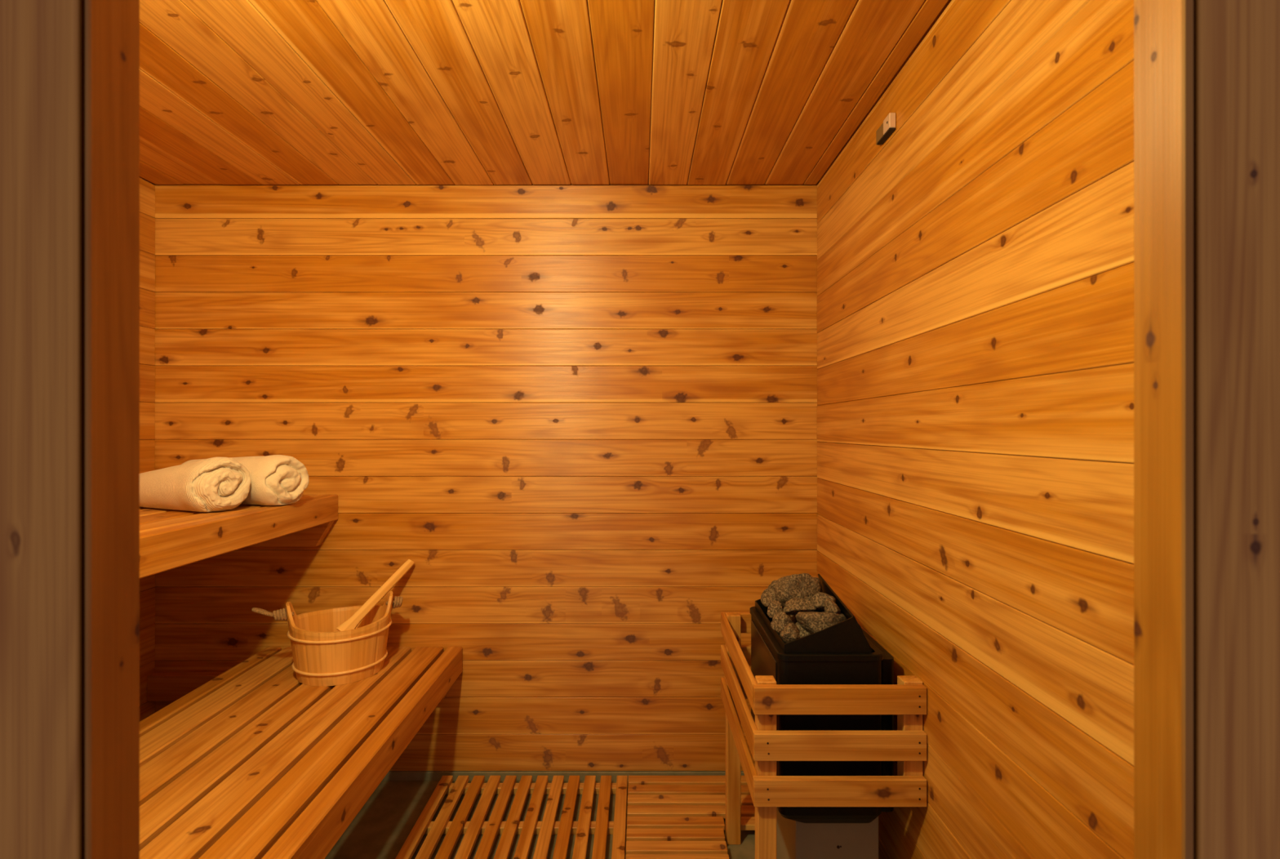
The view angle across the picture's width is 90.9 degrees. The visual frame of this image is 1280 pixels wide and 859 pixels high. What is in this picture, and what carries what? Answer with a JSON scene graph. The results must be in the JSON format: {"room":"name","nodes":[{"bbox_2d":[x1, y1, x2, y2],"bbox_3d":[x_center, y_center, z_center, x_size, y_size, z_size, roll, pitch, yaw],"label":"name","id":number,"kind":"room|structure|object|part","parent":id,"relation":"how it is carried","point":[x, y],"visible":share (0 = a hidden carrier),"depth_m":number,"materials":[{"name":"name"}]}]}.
{"room":"sauna","nodes":[
{"label":"sauna","id":0,"kind":"room"},
{"bbox_2d":[139,176,155,721],"bbox_3d":[-1.761,0.150,1.379,0.050,2.150,1.757,0,0,0],"label":"wall","id":1,"kind":"structure","parent":0,"point":[147,189],"depth_m":2.22,"materials":[{"name":"brown wood"}]},
{"bbox_2d":[139,494,337,578],"bbox_3d":[-1.407,0.323,1.403,0.655,0.180,1.707,0,0,0],"label":"bench","id":2,"kind":"object","parent":1,"relation":"attached to","point":[170,539],"visible":0.44,"depth_m":1.70,"materials":[{"name":"brown wood"}]},
{"bbox_2d":[139,457,251,511],"bbox_3d":[-1.357,0.154,1.845,0.446,0.152,0.170,0,0,21],"label":"rolled towel","id":3,"kind":"object","parent":2,"relation":"on","point":[213,483],"visible":0.92,"depth_m":1.75,"materials":[{"name":"white fabric"}]},
{"bbox_3d":[-1.441,0.251,1.403,0.588,0.036,1.707,0,0,0],"label":"seat","id":4,"kind":"part","parent":2,"relation":"part of","materials":[{"name":"brown wood"}]},
{"bbox_2d":[181,454,309,505],"bbox_3d":[-1.250,0.153,1.984,0.408,0.152,0.169,0,0,19],"label":"rolled towel","id":5,"kind":"object","parent":2,"relation":"on","point":[276,479],"visible":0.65,"depth_m":1.89,"materials":[{"name":"white fabric"}]},
{"bbox_2d":[151,182,818,770],"bbox_3d":[-0.551,0.150,2.282,2.469,2.150,0.050,0,0,0],"label":"wall","id":6,"kind":"structure","parent":0,"point":[584,417],"depth_m":2.26,"materials":[{"name":"brown wood"}]},
{"bbox_2d":[382,770,744,780],"bbox_3d":[-0.551,1.240,2.264,2.369,0.029,0.026,0,0,0],"label":"baseboard","id":7,"kind":"structure","parent":6,"relation":"attached to","point":[391,775],"depth_m":2.25,"materials":[{"name":"brown wood"}]},
{"bbox_2d":[324,780,755,858],"bbox_3d":[-0.402,1.280,0.854,2.769,0.050,2.907,0,0,0],"label":"floor","id":8,"kind":"structure","parent":0,"point":[381,827],"depth_m":2.00,"materials":[{"name":"ceramic tile"},{"name":"grout"}]},
{"bbox_2d":[139,646,462,858],"bbox_3d":[-1.185,1.016,1.403,1.100,0.478,1.707,0,0,0],"label":"bench","id":9,"kind":"object","parent":8,"relation":"on","point":[250,759],"visible":0.77,"depth_m":1.54,"materials":[{"name":"brown wood"}]},
{"bbox_2d":[251,591,402,686],"bbox_3d":[-0.988,0.659,2.054,0.366,0.234,0.349,0,0,16],"label":"bucket","id":10,"kind":"object","parent":9,"relation":"on","point":[323,655],"visible":0.97,"depth_m":1.93,"materials":[{"name":"brown wood"}]},
{"bbox_3d":[-1.033,0.605,2.096,0.428,0.113,0.197,0,0,-25],"label":"rope handle","id":11,"kind":"part","parent":10,"relation":"part of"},
{"bbox_2d":[336,559,414,631],"bbox_3d":[-0.893,0.592,2.104,0.076,0.263,0.324,0,0,40],"label":"ladle","id":12,"kind":"object","parent":10,"relation":"in","point":[352,623],"visible":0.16,"depth_m":2.12,"materials":[{"name":"brown wood"}]},
{"bbox_3d":[-0.661,0.822,1.403,0.053,0.090,1.707,0,0,0],"label":"rail","id":13,"kind":"part","parent":9,"relation":"part of","materials":[{"name":"brown wood"}]},
{"bbox_2d":[395,775,627,858],"bbox_3d":[-0.369,1.235,1.757,0.650,0.040,0.914,0,0,0],"label":"duckboard","id":14,"kind":"object","parent":8,"relation":"on","point":[602,827],"visible":1,"depth_m":1.97,"materials":[{"name":"brown wood"}]},
{"bbox_2d":[625,775,755,858],"bbox_3d":[0.280,1.235,1.810,0.641,0.040,0.807,0,0,0],"label":"duckboard","id":15,"kind":"object","parent":8,"relation":"on","point":[668,816],"visible":0.69,"depth_m":1.99,"materials":[{"name":"brown wood"}]},
{"bbox_2d":[750,573,893,858],"bbox_3d":[0.459,0.836,1.643,0.282,0.837,0.401,0,0,0],"label":"heater","id":16,"kind":"object","parent":8,"relation":"on","point":[842,652],"visible":0.61,"depth_m":1.46,"materials":[{"name":"black metal"}]},
{"bbox_3d":[0.321,0.707,1.646,0.004,0.320,0.328,0,0,0],"label":"panel","id":17,"kind":"part","parent":16,"relation":"part of","materials":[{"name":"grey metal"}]},
{"bbox_2d":[760,587,776,607],"bbox_3d":[0.362,0.465,1.739,0.050,0.052,0.076,0,0,-29],"label":"stone","id":18,"kind":"object","parent":16,"relation":"in","point":[767,595],"visible":0.55,"depth_m":1.73,"materials":[{"name":"grey stone"}]},
{"bbox_2d":[768,579,777,591],"bbox_3d":[0.397,0.461,1.793,0.056,0.066,0.054,0,0,43],"label":"stone","id":19,"kind":"object","parent":16,"relation":"in","point":[772,584],"visible":0.12,"depth_m":1.78,"materials":[{"name":"grey stone"}]},
{"bbox_2d":[767,600,782,618],"bbox_3d":[0.351,0.471,1.640,0.041,0.049,0.064,0,0,0],"label":"stone","id":20,"kind":"object","parent":16,"relation":"in","point":[775,606],"visible":0.66,"depth_m":1.63,"materials":[{"name":"grey stone"}]},
{"bbox_2d":[770,611,794,634],"bbox_3d":[0.355,0.482,1.572,0.045,0.056,0.055,0,0,-37],"label":"stone","id":21,"kind":"object","parent":16,"relation":"in","point":[780,620],"visible":0.72,"depth_m":1.56,"materials":[{"name":"grey stone"}]},
{"bbox_2d":[779,622,799,643],"bbox_3d":[0.360,0.490,1.504,0.048,0.052,0.041,0,0,0],"label":"stone","id":22,"kind":"object","parent":16,"relation":"on","point":[790,632],"visible":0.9,"depth_m":1.50,"materials":[{"name":"grey stone"}]},
{"bbox_2d":[787,614,797,623],"bbox_3d":[0.401,0.522,1.676,0.087,0.055,0.089,0,0,0],"label":"stone","id":23,"kind":"object","parent":16,"relation":"in","point":[793,617],"visible":0.07,"depth_m":1.66,"materials":[{"name":"grey stone"}]},
{"bbox_2d":[774,573,821,607],"bbox_3d":[0.424,0.447,1.715,0.112,0.122,0.105,0,0,-19],"label":"stone","id":24,"kind":"object","parent":16,"relation":"in","point":[803,585],"visible":0.64,"depth_m":1.68,"materials":[{"name":"grey stone"}]},
{"bbox_2d":[782,597,817,614],"bbox_3d":[0.415,0.456,1.626,0.096,0.042,0.077,0,0,0],"label":"stone","id":25,"kind":"object","parent":16,"relation":"in","point":[793,606],"visible":0.77,"depth_m":1.60,"materials":[{"name":"grey stone"}]},
{"bbox_2d":[795,622,811,637],"bbox_3d":[0.416,0.517,1.597,0.083,0.058,0.076,0,0,16],"label":"stone","id":26,"kind":"object","parent":16,"relation":"on","point":[802,632],"visible":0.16,"depth_m":1.57,"materials":[{"name":"grey stone"}]},
{"bbox_3d":[0.441,0.719,1.643,0.238,0.396,0.393,0,0,0],"label":"casing","id":27,"kind":"part","parent":16,"relation":"part of","materials":[{"name":"black metal"}]},
{"bbox_2d":[813,577,822,591],"bbox_3d":[0.485,0.448,1.764,0.052,0.077,0.062,0,0,31],"label":"stone","id":28,"kind":"object","parent":16,"relation":"in","point":[817,579],"visible":0.15,"depth_m":1.75,"materials":[{"name":"grey stone"}]},
{"bbox_2d":[795,611,846,633],"bbox_3d":[0.448,0.474,1.551,0.126,0.059,0.079,0,0,0],"label":"stone","id":29,"kind":"object","parent":16,"relation":"in","point":[811,621],"visible":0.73,"depth_m":1.52,"materials":[{"name":"grey stone"}]},
{"bbox_2d":[823,598,840,613],"bbox_3d":[0.473,0.441,1.561,0.030,0.038,0.068,0,0,-14],"label":"stone","id":30,"kind":"object","parent":29,"relation":"on","point":[830,606],"visible":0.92,"depth_m":1.55,"materials":[{"name":"grey stone"}]},
{"bbox_2d":[811,591,835,610],"bbox_3d":[0.469,0.438,1.607,0.059,0.050,0.049,0,0,24],"label":"stone","id":31,"kind":"object","parent":16,"relation":"in","point":[818,599],"visible":0.68,"depth_m":1.59,"materials":[{"name":"grey stone"}]},
{"bbox_2d":[720,612,926,858],"bbox_3d":[0.441,0.909,1.672,0.380,0.692,0.576,0,0,0],"label":"guard rail","id":32,"kind":"object","parent":8,"relation":"on","point":[906,699],"visible":0.84,"depth_m":1.39,"materials":[{"name":"brown wood"}]},
{"bbox_3d":[0.284,0.909,1.922,0.042,0.692,0.038,0,0,0],"label":"post","id":33,"kind":"part","parent":32,"relation":"part of","materials":[{"name":"brown wood"}]},
{"bbox_3d":[0.447,0.801,1.950,0.368,0.060,0.019,0,0,0],"label":"rail","id":34,"kind":"part","parent":32,"relation":"part of","materials":[{"name":"brown wood"}]},
{"bbox_3d":[0.447,0.700,1.950,0.368,0.060,0.019,0,0,0],"label":"rail","id":35,"kind":"part","parent":32,"relation":"part of","materials":[{"name":"brown wood"}]},
{"bbox_3d":[0.447,0.598,1.950,0.368,0.060,0.019,0,0,0],"label":"rail","id":36,"kind":"part","parent":32,"relation":"part of","materials":[{"name":"brown wood"}]},
{"bbox_3d":[0.257,0.801,1.682,0.012,0.060,0.556,0,0,0],"label":"rail","id":37,"kind":"part","parent":32,"relation":"part of","materials":[{"name":"brown wood"}]},
{"bbox_3d":[0.257,0.700,1.682,0.012,0.060,0.556,0,0,0],"label":"rail","id":38,"kind":"part","parent":32,"relation":"part of","materials":[{"name":"brown wood"}]},
{"bbox_3d":[0.257,0.598,1.682,0.012,0.060,0.556,0,0,0],"label":"rail","id":39,"kind":"part","parent":32,"relation":"part of","materials":[{"name":"brown wood"}]},
{"bbox_3d":[0.284,0.909,1.423,0.042,0.692,0.038,0,0,0],"label":"post","id":40,"kind":"part","parent":32,"relation":"part of","materials":[{"name":"brown wood"}]},
{"bbox_3d":[0.441,0.801,1.394,0.380,0.060,0.018,0,0,0],"label":"rail","id":41,"kind":"part","parent":32,"relation":"part of","materials":[{"name":"brown wood"}]},
{"bbox_3d":[0.441,0.700,1.394,0.380,0.060,0.018,0,0,0],"label":"rail","id":42,"kind":"part","parent":32,"relation":"part of","materials":[{"name":"brown wood"}]},
{"bbox_3d":[0.441,0.598,1.394,0.380,0.060,0.018,0,0,0],"label":"rail","id":43,"kind":"part","parent":32,"relation":"part of","materials":[{"name":"brown wood"}]},
{"bbox_3d":[0.610,0.697,1.423,0.043,0.268,0.038,0,0,0],"label":"post","id":44,"kind":"part","parent":32,"relation":"part of","materials":[{"name":"brown wood"}]},
{"bbox_2d":[139,0,951,184],"bbox_3d":[-0.551,-0.900,1.399,2.469,0.050,1.817,0,0,0],"label":"ceiling","id":45,"kind":"structure","parent":0,"point":[232,91],"depth_m":1.60,"materials":[{"name":"brown wood"}]},
{"bbox_2d":[80,0,1195,858],"bbox_3d":[-0.426,0.165,0.515,2.719,2.180,0.044,0,0,0],"label":"wall","id":46,"kind":"structure","parent":0,"point":[82,2],"depth_m":0.51,"materials":[{"name":"brown wood"}]},
{"bbox_2d":[0,0,80,858],"bbox_3d":[-0.496,0.225,0.491,0.120,2.060,0.004,0,0,0],"label":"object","id":47,"kind":"structure","parent":46,"relation":"attached to","point":[40,40],"depth_m":0.49,"materials":[{"name":"brown wood"}]},
{"bbox_2d":[84,0,139,858],"bbox_3d":[-0.428,0.270,0.512,0.005,1.970,0.050,0,0,0],"label":"trim","id":48,"kind":"structure","parent":46,"relation":"attached to","point":[112,27],"depth_m":0.51,"materials":[{"name":"brown wood"}]},
{"bbox_2d":[1133,0,1193,858],"bbox_3d":[0.425,0.270,0.512,0.009,1.970,0.050,0,0,0],"label":"trim","id":49,"kind":"structure","parent":46,"relation":"attached to","point":[1163,29],"depth_m":0.51,"materials":[{"name":"brown wood"}]},
{"bbox_2d":[1195,0,1279,858],"bbox_3d":[0.494,0.225,0.491,0.120,2.060,0.004,0,0,0],"label":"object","id":50,"kind":"structure","parent":46,"relation":"attached to","point":[1237,42],"depth_m":0.49,"materials":[{"name":"brown wood"}]},
{"bbox_2d":[817,0,1133,858],"bbox_3d":[0.658,0.143,1.379,0.050,2.138,1.757,0,0,0],"label":"wall","id":51,"kind":"structure","parent":0,"point":[975,262],"depth_m":1.12,"materials":[{"name":"brown wood"}]},
{"bbox_2d":[875,112,895,145],"bbox_3d":[0.624,-0.762,1.603,0.016,0.042,0.094,0,0,0],"label":"sensor","id":52,"kind":"object","parent":51,"relation":"attached to","point":[887,127],"visible":1,"depth_m":1.58,"materials":[{"name":"brown wood"}]},
{"bbox_3d":[0.625,-0.765,1.577,0.016,0.037,0.042,0,0,0],"label":"plate","id":53,"kind":"part","parent":52,"relation":"part of","materials":[{"name":"beige"}]}
]}

